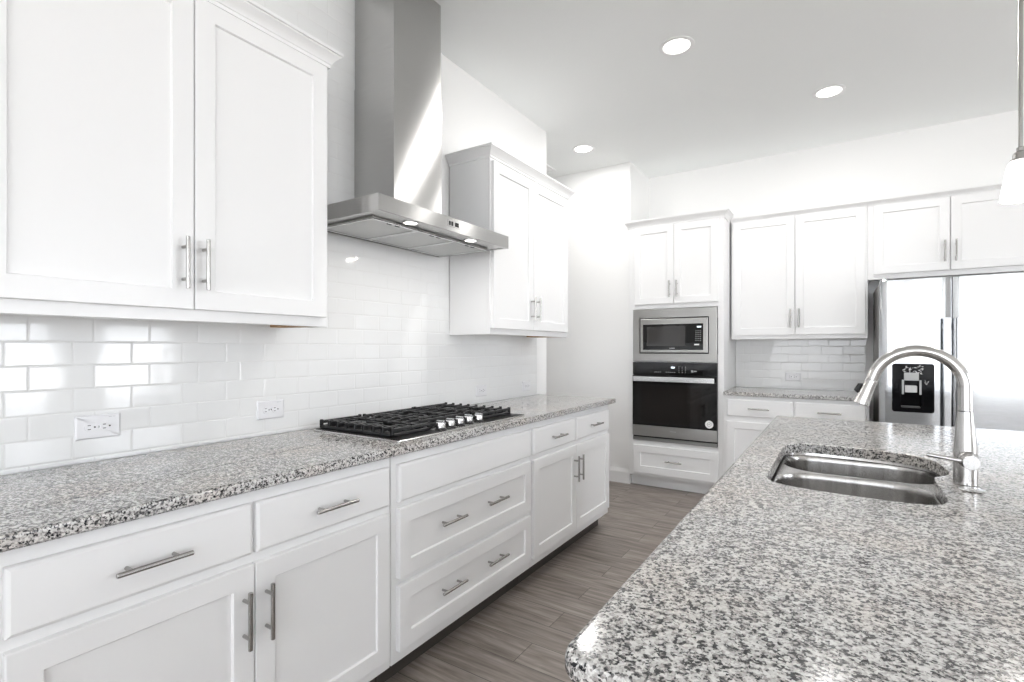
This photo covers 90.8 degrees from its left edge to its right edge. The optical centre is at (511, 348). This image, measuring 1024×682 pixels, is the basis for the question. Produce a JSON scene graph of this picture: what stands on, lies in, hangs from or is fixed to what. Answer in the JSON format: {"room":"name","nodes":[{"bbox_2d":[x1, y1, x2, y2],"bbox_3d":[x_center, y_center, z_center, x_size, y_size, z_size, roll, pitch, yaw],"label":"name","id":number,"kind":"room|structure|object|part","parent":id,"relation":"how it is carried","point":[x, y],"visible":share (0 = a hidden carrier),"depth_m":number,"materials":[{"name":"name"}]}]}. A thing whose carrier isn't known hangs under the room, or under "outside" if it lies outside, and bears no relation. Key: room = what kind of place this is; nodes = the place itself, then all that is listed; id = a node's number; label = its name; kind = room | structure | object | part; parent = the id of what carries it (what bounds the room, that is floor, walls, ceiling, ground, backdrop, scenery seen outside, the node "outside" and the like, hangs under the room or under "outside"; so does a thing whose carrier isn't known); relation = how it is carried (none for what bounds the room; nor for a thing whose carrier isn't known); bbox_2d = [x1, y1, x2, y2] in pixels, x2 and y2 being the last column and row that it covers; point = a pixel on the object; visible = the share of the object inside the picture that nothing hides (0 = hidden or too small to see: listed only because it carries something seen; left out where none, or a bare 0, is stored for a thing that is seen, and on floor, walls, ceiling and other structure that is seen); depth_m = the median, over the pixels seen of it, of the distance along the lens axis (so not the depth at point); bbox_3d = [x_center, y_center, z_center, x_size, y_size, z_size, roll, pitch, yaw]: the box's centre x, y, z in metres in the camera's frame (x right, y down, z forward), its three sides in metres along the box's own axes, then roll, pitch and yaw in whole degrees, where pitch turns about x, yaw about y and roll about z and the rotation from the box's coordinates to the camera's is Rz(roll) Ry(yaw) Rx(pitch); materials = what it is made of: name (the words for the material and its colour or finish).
{"room":"kitchen","nodes":[
{"label":"kitchen","id":0,"kind":"room"},
{"bbox_2d":[0,0,545,475],"bbox_3d":[-2.184,-0.243,0.395,0.138,3.030,8.895,0,0,33],"label":"wall","id":1,"kind":"structure","parent":0,"point":[386,343],"depth_m":2.26,"materials":[{"name":"tile"}]},
{"bbox_2d":[74,413,120,440],"bbox_3d":[-1.314,0.248,1.605,0.009,0.076,0.118,0,0,33],"label":"wall outlet","id":2,"kind":"object","parent":1,"relation":"attached to","point":[86,427],"visible":1,"depth_m":1.60,"materials":[{"name":"white plastic"}]},
{"bbox_2d":[84,422,97,431],"bbox_3d":[-1.322,0.248,1.587,0.002,0.029,0.034,0,0,33],"label":"receptacle","id":3,"kind":"object","parent":2,"relation":"attached to","point":[88,426],"depth_m":1.59,"materials":[{"name":"white plastic"}]},
{"bbox_2d":[100,421,112,430],"bbox_3d":[-1.301,0.248,1.620,0.002,0.029,0.034,0,0,33],"label":"receptacle","id":4,"kind":"object","parent":2,"relation":"attached to","point":[104,425],"depth_m":1.62,"materials":[{"name":"white plastic"}]},
{"bbox_2d":[0,0,343,328],"bbox_3d":[-1.092,-0.622,1.626,0.358,1.076,1.078,0,0,33],"label":"upper cabinet","id":5,"kind":"object","parent":1,"relation":"attached to","point":[166,160],"visible":1,"depth_m":1.49,"materials":[{"name":"white paint"}]},
{"bbox_3d":[-1.112,-0.604,1.355,0.020,0.968,0.474,0,0,33],"label":"door","id":6,"kind":"part","parent":5,"relation":"part of","materials":[{"name":"white paint"}]},
{"bbox_3d":[-0.999,-0.593,1.566,0.018,1.018,0.992,0,0,33],"label":"frame","id":7,"kind":"part","parent":5,"relation":"part of","materials":[{"name":"white paint"}]},
{"bbox_3d":[-0.977,-0.257,1.513,0.041,0.156,0.012,0,0,33],"label":"handle","id":8,"kind":"part","parent":5,"relation":"part of","materials":[{"name":"silver metal"}]},
{"bbox_3d":[-0.945,-0.257,1.561,0.041,0.156,0.012,0,0,33],"label":"handle","id":9,"kind":"part","parent":5,"relation":"part of","materials":[{"name":"silver metal"}]},
{"bbox_3d":[-0.853,-0.604,1.758,0.020,0.968,0.476,0,0,33],"label":"door","id":10,"kind":"part","parent":5,"relation":"part of","materials":[{"name":"white paint"}]},
{"bbox_3d":[-1.099,-1.129,1.631,0.342,0.062,1.078,0,0,33],"label":"crown moulding","id":11,"kind":"part","parent":5,"relation":"part of","materials":[{"name":"white paint"}]},
{"bbox_2d":[257,399,283,419],"bbox_3d":[-0.999,0.253,2.094,0.009,0.076,0.118,0,0,33],"label":"wall outlet","id":12,"kind":"object","parent":1,"relation":"attached to","point":[269,409],"visible":1,"depth_m":2.09,"materials":[{"name":"white plastic"}]},
{"bbox_2d":[263,406,270,413],"bbox_3d":[-1.007,0.253,2.076,0.002,0.029,0.034,0,0,33],"label":"receptacle","id":13,"kind":"object","parent":12,"relation":"attached to","point":[266,409],"depth_m":2.08,"materials":[{"name":"white plastic"}]},
{"bbox_2d":[272,405,279,412],"bbox_3d":[-0.986,0.253,2.108,0.002,0.029,0.034,0,0,33],"label":"receptacle","id":14,"kind":"object","parent":12,"relation":"attached to","point":[275,408],"depth_m":2.11,"materials":[{"name":"white plastic"}]},
{"bbox_2d":[327,0,507,257],"bbox_3d":[-0.472,-1.142,2.462,0.494,1.230,0.914,0,0,33],"label":"range hood","id":15,"kind":"object","parent":1,"relation":"attached to","point":[396,202],"visible":0.99,"depth_m":2.40,"materials":[{"name":"metal"}]},
{"bbox_3d":[-0.635,-0.529,2.249,0.340,0.003,0.265,0,0,33],"label":"filter frame","id":16,"kind":"part","parent":15,"relation":"part of","materials":[{"name":"metal"}]},
{"bbox_2d":[402,220,418,224],"bbox_3d":[-0.434,-0.540,2.158,0.068,0.014,0.068,0,0,33],"label":"lamp","id":17,"kind":"object","parent":15,"relation":"attached to","point":[404,222],"depth_m":2.15,"materials":[{"name":"white"}]},
{"bbox_3d":[-0.489,-0.529,2.474,0.340,0.003,0.265,0,0,33],"label":"filter frame","id":18,"kind":"part","parent":15,"relation":"part of","materials":[{"name":"metal"}]},
{"bbox_3d":[-0.344,-0.529,2.699,0.340,0.003,0.265,0,0,33],"label":"filter frame","id":19,"kind":"part","parent":15,"relation":"part of","materials":[{"name":"metal"}]},
{"bbox_3d":[-0.266,-0.573,2.330,0.001,0.030,0.090,0,0,33],"label":"control panel","id":20,"kind":"part","parent":15,"relation":"part of","materials":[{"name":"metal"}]},
{"bbox_2d":[464,239,476,242],"bbox_3d":[-0.206,-0.540,2.511,0.068,0.014,0.068,0,0,33],"label":"lamp","id":21,"kind":"object","parent":15,"relation":"attached to","point":[465,240],"depth_m":2.50,"materials":[{"name":"white glass"}]},
{"bbox_2d":[476,384,486,396],"bbox_3d":[-0.200,0.277,3.331,0.009,0.076,0.118,0,0,33],"label":"wall outlet","id":22,"kind":"object","parent":1,"relation":"attached to","point":[481,390],"visible":1,"depth_m":3.33,"materials":[{"name":"white plastic"}]},
{"bbox_2d":[445,142,574,337],"bbox_3d":[0.040,-0.622,3.381,0.358,1.080,1.076,0,0,33],"label":"upper cabinet","id":23,"kind":"object","parent":1,"relation":"attached to","point":[521,289],"visible":0.99,"depth_m":3.05,"materials":[{"name":"white paint"}]},
{"bbox_3d":[-0.256,-0.593,2.993,0.280,1.022,0.018,0,0,33],"label":"panel","id":24,"kind":"part","parent":23,"relation":"part of","materials":[{"name":"white paint"}]},
{"bbox_3d":[0.033,-1.131,3.385,0.342,0.062,1.076,0,0,33],"label":"crown moulding","id":25,"kind":"part","parent":23,"relation":"part of","materials":[{"name":"white paint"}]},
{"bbox_3d":[0.010,-0.600,3.094,0.020,0.965,0.452,0,0,33],"label":"door","id":26,"kind":"part","parent":23,"relation":"part of","materials":[{"name":"white paint"}]},
{"bbox_3d":[0.133,-0.593,3.321,0.018,1.022,0.990,0,0,33],"label":"frame","id":27,"kind":"part","parent":23,"relation":"part of","materials":[{"name":"white paint"}]},
{"bbox_3d":[0.140,-0.254,3.242,0.041,0.156,0.012,0,0,33],"label":"handle","id":28,"kind":"part","parent":23,"relation":"part of","materials":[{"name":"silver metal"}]},
{"bbox_3d":[0.175,-0.254,3.297,0.041,0.156,0.012,0,0,33],"label":"handle","id":29,"kind":"part","parent":23,"relation":"part of","materials":[{"name":"silver metal"}]},
{"bbox_3d":[0.268,-0.600,3.494,0.020,0.965,0.492,0,0,33],"label":"door","id":30,"kind":"part","parent":23,"relation":"part of","materials":[{"name":"white paint"}]},
{"bbox_2d":[522,380,530,390],"bbox_3d":[0.110,0.282,3.812,0.009,0.076,0.118,0,0,33],"label":"wall outlet","id":31,"kind":"object","parent":1,"relation":"attached to","point":[525,384],"visible":1,"depth_m":3.80,"materials":[{"name":"white plastic"}]},
{"bbox_2d":[385,481,704,681],"bbox_3d":[0.128,1.302,-0.101,9.100,0.060,10.570,0,0,33],"label":"floor","id":32,"kind":"structure","parent":0,"point":[525,635],"depth_m":2.54,"materials":[{"name":"brown wood"}]},
{"bbox_2d":[0,458,389,681],"bbox_3d":[-0.958,0.832,1.554,0.657,0.880,1.047,0,0,33],"label":"base cabinet","id":33,"kind":"object","parent":32,"relation":"on","point":[290,581],"visible":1,"depth_m":1.32,"materials":[{"name":"white paint"}]},
{"bbox_3d":[-0.858,0.499,1.193,0.020,0.140,0.494,0,0,33],"label":"drawer","id":34,"kind":"part","parent":33,"relation":"part of","materials":[{"name":"white paint"}]},
{"bbox_3d":[-0.856,0.859,1.195,0.020,0.525,0.498,0,0,33],"label":"door","id":35,"kind":"part","parent":33,"relation":"part of","materials":[{"name":"white paint"}]},
{"bbox_3d":[-0.834,0.499,1.178,0.041,0.012,0.156,0,0,33],"label":"handle","id":36,"kind":"part","parent":33,"relation":"part of","materials":[{"name":"silver metal"}]},
{"bbox_3d":[-0.714,0.734,1.364,0.041,0.156,0.012,0,0,33],"label":"handle","id":37,"kind":"part","parent":33,"relation":"part of","materials":[{"name":"silver metal"}]},
{"bbox_3d":[-0.679,0.734,1.417,0.041,0.156,0.012,0,0,33],"label":"handle","id":38,"kind":"part","parent":33,"relation":"part of","materials":[{"name":"silver metal"}]},
{"bbox_3d":[-0.583,0.499,1.619,0.020,0.140,0.496,0,0,33],"label":"drawer","id":39,"kind":"part","parent":33,"relation":"part of","materials":[{"name":"white paint"}]},
{"bbox_3d":[-0.584,0.859,1.617,0.020,0.525,0.500,0,0,33],"label":"door","id":40,"kind":"part","parent":33,"relation":"part of","materials":[{"name":"white paint"}]},
{"bbox_3d":[-0.559,0.499,1.604,0.041,0.012,0.156,0,0,33],"label":"handle","id":41,"kind":"part","parent":33,"relation":"part of","materials":[{"name":"silver metal"}]},
{"bbox_2d":[375,424,530,681],"bbox_3d":[-0.407,0.832,2.416,0.648,0.880,0.988,0,0,33],"label":"base cabinet","id":42,"kind":"object","parent":32,"relation":"on","point":[460,519],"visible":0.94,"depth_m":2.14,"materials":[{"name":"white paint"}]},
{"bbox_3d":[-0.245,0.992,2.108,0.041,0.012,0.156,0,0,33],"label":"handle","id":43,"kind":"part","parent":42,"relation":"part of","materials":[{"name":"silver metal"}]},
{"bbox_3d":[-0.245,0.714,2.108,0.041,0.012,0.156,0,0,33],"label":"handle","id":44,"kind":"part","parent":42,"relation":"part of","materials":[{"name":"silver metal"}]},
{"bbox_3d":[-0.164,1.000,2.267,0.020,0.243,0.951,0,0,33],"label":"drawer","id":45,"kind":"part","parent":42,"relation":"part of","materials":[{"name":"white paint"}]},
{"bbox_3d":[-0.164,0.722,2.267,0.020,0.259,0.951,0,0,33],"label":"drawer","id":46,"kind":"part","parent":42,"relation":"part of","materials":[{"name":"white paint"}]},
{"bbox_3d":[-0.069,0.992,2.380,0.041,0.012,0.156,0,0,33],"label":"handle","id":47,"kind":"part","parent":42,"relation":"part of","materials":[{"name":"silver metal"}]},
{"bbox_3d":[-0.069,0.714,2.380,0.041,0.012,0.156,0,0,33],"label":"handle","id":48,"kind":"part","parent":42,"relation":"part of","materials":[{"name":"silver metal"}]},
{"bbox_2d":[517,405,608,583],"bbox_3d":[0.161,0.832,3.288,0.657,0.880,1.089,0,0,33],"label":"base cabinet","id":49,"kind":"object","parent":32,"relation":"on","point":[569,458],"visible":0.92,"depth_m":3.02,"materials":[{"name":"white paint"}]},
{"bbox_2d":[0,394,615,552],"bbox_3d":[-0.676,0.374,2.010,0.640,0.032,4.245,0,0,33],"label":"countertop","id":50,"kind":"structure","parent":49,"relation":"on","point":[39,506],"depth_m":1.46,"materials":[{"name":"grey stone"}]},
{"bbox_2d":[313,402,523,442],"bbox_3d":[-0.399,0.335,2.438,0.522,0.046,0.920,0,0,33],"label":"gas cooktop","id":51,"kind":"object","parent":50,"relation":"in","point":[402,425],"visible":1,"depth_m":2.27,"materials":[{"name":"metal"}]},
{"bbox_3d":[0.248,0.499,2.905,0.020,0.140,0.514,0,0,33],"label":"drawer","id":52,"kind":"part","parent":49,"relation":"part of","materials":[{"name":"white paint"}]},
{"bbox_3d":[0.249,0.859,2.907,0.020,0.525,0.518,0,0,33],"label":"door","id":53,"kind":"part","parent":49,"relation":"part of","materials":[{"name":"white paint"}]},
{"bbox_3d":[0.272,0.499,2.890,0.041,0.012,0.156,0,0,33],"label":"handle","id":54,"kind":"part","parent":49,"relation":"part of","materials":[{"name":"silver metal"}]},
{"bbox_3d":[0.397,0.734,3.084,0.041,0.156,0.012,0,0,33],"label":"handle","id":55,"kind":"part","parent":49,"relation":"part of","materials":[{"name":"silver metal"}]},
{"bbox_3d":[0.431,0.734,3.138,0.041,0.156,0.012,0,0,33],"label":"handle","id":56,"kind":"part","parent":49,"relation":"part of","materials":[{"name":"silver metal"}]},
{"bbox_3d":[0.536,0.499,3.352,0.020,0.140,0.526,0,0,33],"label":"drawer","id":57,"kind":"part","parent":49,"relation":"part of","materials":[{"name":"white paint"}]},
{"bbox_3d":[0.535,0.859,3.351,0.020,0.525,0.530,0,0,33],"label":"door","id":58,"kind":"part","parent":49,"relation":"part of","materials":[{"name":"white paint"}]},
{"bbox_3d":[0.560,0.499,3.337,0.041,0.012,0.156,0,0,33],"label":"handle","id":59,"kind":"part","parent":49,"relation":"part of","materials":[{"name":"silver metal"}]},
{"bbox_2d":[623,208,735,493],"bbox_3d":[1.587,0.049,4.713,0.912,2.445,0.658,0,0,33],"label":"tall cabinet","id":60,"kind":"object","parent":32,"relation":"on","point":[681,260],"visible":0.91,"depth_m":4.45,"materials":[{"name":"white paint"}]},
{"bbox_3d":[1.285,-0.750,4.574,0.358,0.700,0.020,0,0,33],"label":"door","id":61,"kind":"part","parent":60,"relation":"part of","materials":[{"name":"white paint"}]},
{"bbox_3d":[1.393,-0.528,4.470,0.012,0.146,0.041,0,0,33],"label":"handle","id":62,"kind":"part","parent":60,"relation":"part of","materials":[{"name":"silver metal"}]},
{"bbox_2d":[633,362,717,447],"bbox_3d":[1.554,0.482,4.669,0.735,0.715,0.568,0,0,33],"label":"wall oven","id":63,"kind":"object","parent":60,"relation":"in","point":[677,403],"visible":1,"depth_m":4.45,"materials":[{"name":"black glass"}]},
{"bbox_3d":[1.432,0.181,4.480,0.735,0.113,0.020,0,0,33],"label":"control panel","id":64,"kind":"part","parent":63,"relation":"part of","materials":[{"name":"black glass"}]},
{"bbox_3d":[1.433,0.825,4.481,0.735,0.029,0.016,0,0,33],"label":"trim","id":65,"kind":"part","parent":63,"relation":"part of","materials":[{"name":"metal"}]},
{"bbox_2d":[633,307,717,362],"bbox_3d":[1.539,-0.117,4.645,0.733,0.475,0.426,0,0,33],"label":"microwave","id":66,"kind":"object","parent":60,"relation":"in","point":[673,334],"visible":1,"depth_m":4.46,"materials":[{"name":"metal"}]},
{"bbox_3d":[1.422,-0.102,4.478,0.526,0.229,0.014,0,0,33],"label":"black glass","id":67,"kind":"part","parent":66,"relation":"part of","materials":[{"name":"black glass"}]},
{"bbox_3d":[1.427,-0.115,4.476,0.585,0.304,0.019,0,0,33],"label":"door","id":68,"kind":"part","parent":66,"relation":"part of","materials":[{"name":"metal"}]},
{"bbox_3d":[1.543,-0.115,4.656,0.613,0.330,0.404,0,0,33],"label":"casing","id":69,"kind":"part","parent":66,"relation":"part of","materials":[{"name":"silver metal"}]},
{"bbox_3d":[1.437,1.011,4.476,0.736,0.254,0.020,0,0,33],"label":"drawer","id":70,"kind":"part","parent":60,"relation":"part of","materials":[{"name":"white paint"}]},
{"bbox_3d":[1.591,-1.142,4.720,0.912,0.062,0.642,0,0,33],"label":"crown moulding","id":71,"kind":"part","parent":60,"relation":"part of","materials":[{"name":"white paint"}]},
{"bbox_3d":[1.592,-0.750,4.375,0.366,0.700,0.020,0,0,33],"label":"door","id":72,"kind":"part","parent":60,"relation":"part of","materials":[{"name":"white paint"}]},
{"bbox_2d":[724,395,868,472],"bbox_3d":[2.348,0.832,4.204,0.999,0.880,0.665,0,0,33],"label":"base cabinet","id":73,"kind":"object","parent":32,"relation":"on","point":[745,417],"visible":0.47,"depth_m":4.08,"materials":[{"name":"white paint"}]},
{"bbox_3d":[2.002,0.868,4.089,0.486,0.528,0.020,0,0,33],"label":"door","id":74,"kind":"part","parent":73,"relation":"part of","materials":[{"name":"white paint"}]},
{"bbox_3d":[1.985,0.490,4.067,0.156,0.012,0.041,0,0,33],"label":"handle","id":75,"kind":"part","parent":73,"relation":"part of","materials":[{"name":"silver metal"}]},
{"bbox_3d":[2.001,0.490,4.090,0.482,0.140,0.020,0,0,33],"label":"drawer","id":76,"kind":"part","parent":73,"relation":"part of","materials":[{"name":"white paint"}]},
{"bbox_2d":[723,387,856,400],"bbox_3d":[2.357,0.374,4.214,1.006,0.032,0.645,0,0,33],"label":"countertop","id":77,"kind":"structure","parent":73,"relation":"on","point":[838,395],"depth_m":4.11,"materials":[{"name":"grey stone"}]},
{"bbox_3d":[2.391,0.490,3.805,0.156,0.012,0.041,0,0,33],"label":"handle","id":78,"kind":"part","parent":73,"relation":"part of","materials":[{"name":"silver metal"}]},
{"bbox_3d":[2.406,0.490,3.828,0.460,0.140,0.020,0,0,33],"label":"drawer","id":79,"kind":"part","parent":73,"relation":"part of","materials":[{"name":"white paint"}]},
{"bbox_2d":[873,272,1023,430],"bbox_3d":[3.146,0.396,3.585,0.910,1.752,0.793,0,0,33],"label":"refrigerator","id":80,"kind":"object","parent":32,"relation":"on","point":[978,319],"visible":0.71,"depth_m":3.34,"materials":[{"name":"silver metal"}]},
{"bbox_3d":[2.727,0.239,3.446,0.106,0.149,0.001,0,0,33],"label":"dispenser frame","id":81,"kind":"part","parent":80,"relation":"part of","materials":[{"name":"grey plastic"}]},
{"bbox_3d":[2.749,0.270,3.468,0.228,0.332,0.060,0,0,33],"label":"dispenser panel","id":82,"kind":"part","parent":80,"relation":"part of","materials":[{"name":"black plastic"}]},
{"bbox_3d":[2.763,0.346,3.471,0.389,1.652,0.070,0,0,33],"label":"freezer door","id":83,"kind":"part","parent":80,"relation":"part of","materials":[{"name":"metal"}]},
{"bbox_3d":[2.868,0.259,3.331,0.039,0.925,0.064,0,0,33],"label":"handle","id":84,"kind":"part","parent":80,"relation":"part of","materials":[{"name":"metal"}]},
{"bbox_3d":[2.923,0.259,3.295,0.039,0.925,0.064,0,0,33],"label":"handle","id":85,"kind":"part","parent":80,"relation":"part of","materials":[{"name":"metal"}]},
{"bbox_3d":[3.147,0.346,3.223,0.516,1.652,0.070,0,0,33],"label":"fridge door","id":86,"kind":"part","parent":80,"relation":"part of","materials":[{"name":"metal"}]},
{"bbox_3d":[1.165,0.832,1.373,0.956,0.880,2.420,0,0,33],"label":"cabinet","id":87,"kind":"object","parent":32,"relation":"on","visible":0},
{"bbox_2d":[565,416,1023,681],"bbox_3d":[1.247,0.375,1.321,1.221,0.034,2.517,0,0,33],"label":"countertop","id":88,"kind":"structure","parent":87,"relation":"on","point":[762,579],"depth_m":0.78,"materials":[{"name":"stone"}]},
{"bbox_2d":[771,453,942,504],"bbox_3d":[1.041,0.503,1.518,0.470,0.220,0.751,0,0,33],"label":"sink","id":89,"kind":"object","parent":88,"relation":"in","point":[860,477],"visible":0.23,"depth_m":1.64,"materials":[{"name":"metal"}]},
{"bbox_3d":[0.944,0.491,1.407,0.391,0.174,0.403,0,0,33],"label":"bowl","id":90,"kind":"part","parent":89,"relation":"part of","materials":[{"name":"metal"}]},
{"bbox_3d":[1.157,0.506,1.700,0.431,0.204,0.287,0,0,33],"label":"bowl","id":91,"kind":"part","parent":89,"relation":"part of","materials":[{"name":"metal"}]},
{"bbox_2d":[853,345,981,487],"bbox_3d":[1.084,0.174,1.364,0.269,0.367,0.093,0,0,33],"label":"kitchen faucet","id":92,"kind":"object","parent":88,"relation":"on","point":[965,459],"visible":1,"depth_m":1.32,"materials":[{"name":"silver metal"}]},
{"bbox_3d":[1.121,0.283,1.308,0.076,0.020,0.013,0,0,36],"label":"lever","id":93,"kind":"part","parent":92,"relation":"part of","materials":[{"name":"silver metal"}]},
{"bbox_2d":[958,486,985,492],"bbox_3d":[1.159,0.354,1.272,0.052,0.006,0.052,0,0,33],"label":"cover","id":94,"kind":"object","parent":88,"relation":"on","point":[963,488],"visible":1,"depth_m":1.27,"materials":[{"name":"metal"}]},
{"bbox_2d":[546,162,648,482],"bbox_3d":[0.185,-0.243,5.755,2.645,3.030,0.670,0,0,33],"label":"wall pier","id":95,"kind":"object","parent":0,"point":[592,360],"visible":0.14,"depth_m":4.92,"materials":[{"name":"white paint"}]},
{"bbox_2d":[609,466,629,483],"bbox_3d":[-0.001,1.204,5.466,2.645,0.135,0.016,0,0,33],"label":"baseboard","id":96,"kind":"object","parent":95,"relation":"attached to","point":[621,475],"visible":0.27,"depth_m":4.80,"materials":[{"name":"white paint"}]},
{"bbox_2d":[434,0,1023,177],"bbox_3d":[0.128,-1.808,-0.101,9.100,0.100,10.570,0,0,33],"label":"ceiling","id":97,"kind":"structure","parent":0,"point":[595,73],"depth_m":3.19,"materials":[{"name":"white paint"}]},
{"bbox_2d":[572,144,594,152],"bbox_3d":[0.628,-1.754,4.445,0.196,0.007,0.196,0,0,33],"label":"recessed light","id":98,"kind":"object","parent":97,"relation":"in","point":[584,148],"visible":1,"depth_m":4.43,"materials":[{"name":"white paint"}]},
{"bbox_2d":[659,36,694,55],"bbox_3d":[0.957,-1.754,2.935,0.196,0.007,0.196,0,0,33],"label":"recessed light","id":99,"kind":"object","parent":97,"relation":"in","point":[677,45],"visible":1,"depth_m":2.93,"materials":[{"name":"white paint"}]},
{"bbox_2d":[812,84,845,98],"bbox_3d":[2.169,-1.754,3.456,0.196,0.007,0.196,0,0,33],"label":"recessed light","id":100,"kind":"object","parent":97,"relation":"in","point":[829,91],"visible":1,"depth_m":3.45,"materials":[{"name":"white paint"}]},
{"bbox_2d":[999,0,1023,203],"bbox_3d":[1.671,-1.124,1.659,0.124,1.268,0.124,0,0,33],"label":"pendant light","id":101,"kind":"object","parent":97,"relation":"hanging from","point":[1012,191],"visible":1,"depth_m":1.65,"materials":[{"name":"white glass"}]},
{"bbox_3d":[1.671,-0.553,1.659,0.102,0.126,0.102,0,0,33],"label":"lamp shade","id":102,"kind":"part","parent":101,"relation":"part of","materials":[{"name":"white glass"}]},
{"bbox_3d":[1.671,-1.195,1.659,0.012,1.079,0.012,0,0,33],"label":"rod","id":103,"kind":"part","parent":101,"relation":"part of","materials":[{"name":"silver metal"}]},
{"bbox_2d":[649,109,1023,421],"bbox_3d":[4.113,-0.243,3.542,6.355,3.030,0.128,0,0,33],"label":"wall","id":104,"kind":"structure","parent":0,"point":[978,151],"depth_m":4.34,"materials":[{"name":"white paint"}]},
{"bbox_2d":[785,372,799,380],"bbox_3d":[2.502,0.251,4.499,0.118,0.076,0.009,0,0,33],"label":"wall outlet","id":105,"kind":"object","parent":104,"relation":"attached to","point":[789,376],"visible":1,"depth_m":4.50,"materials":[{"name":"white plastic"}]},
{"bbox_2d":[731,200,867,339],"bbox_3d":[2.437,-0.614,4.329,0.990,1.067,0.380,0,0,33],"label":"upper cabinet","id":106,"kind":"object","parent":104,"relation":"attached to","point":[800,273],"visible":1,"depth_m":4.17,"materials":[{"name":"white paint"}]},
{"bbox_3d":[2.159,-0.610,4.341,0.472,0.989,0.020,0,0,33],"label":"door","id":107,"kind":"part","parent":106,"relation":"part of","materials":[{"name":"white paint"}]},
{"bbox_3d":[2.318,-0.252,4.204,0.012,0.156,0.041,0,0,33],"label":"handle","id":108,"kind":"part","parent":106,"relation":"part of","materials":[{"name":"silver metal"}]},
{"bbox_3d":[2.370,-0.252,4.170,0.012,0.156,0.041,0,0,33],"label":"handle","id":109,"kind":"part","parent":106,"relation":"part of","materials":[{"name":"silver metal"}]},
{"bbox_3d":[2.442,-1.128,4.336,0.990,0.038,0.364,0,0,33],"label":"crown moulding","id":110,"kind":"part","parent":106,"relation":"part of","materials":[{"name":"white paint"}]},
{"bbox_3d":[2.563,-0.610,4.080,0.477,0.989,0.020,0,0,33],"label":"door","id":111,"kind":"part","parent":106,"relation":"part of","materials":[{"name":"white paint"}]},
{"bbox_2d":[868,183,1023,283],"bbox_3d":[3.280,-0.841,3.785,1.013,0.612,0.380,0,0,33],"label":"upper cabinet","id":112,"kind":"object","parent":104,"relation":"attached to","point":[962,231],"visible":0.94,"depth_m":3.69,"materials":[{"name":"white paint"}]},
{"bbox_3d":[2.997,-0.839,3.799,0.450,0.531,0.020,0,0,33],"label":"door","id":113,"kind":"part","parent":112,"relation":"part of","materials":[{"name":"white paint"}]},
{"bbox_3d":[3.284,-1.128,3.792,1.013,0.038,0.364,0,0,33],"label":"crown moulding","id":114,"kind":"part","parent":112,"relation":"part of","materials":[{"name":"white paint"}]},
{"bbox_3d":[3.146,-0.710,3.670,0.012,0.156,0.041,0,0,33],"label":"handle","id":115,"kind":"part","parent":112,"relation":"part of","materials":[{"name":"silver metal"}]},
{"bbox_3d":[3.199,-0.710,3.635,0.012,0.156,0.041,0,0,33],"label":"handle","id":116,"kind":"part","parent":112,"relation":"part of","materials":[{"name":"silver metal"}]},
{"bbox_3d":[3.385,-0.839,3.549,0.460,0.531,0.020,0,0,33],"label":"door","id":117,"kind":"part","parent":112,"relation":"part of","materials":[{"name":"white paint"}]}
]}

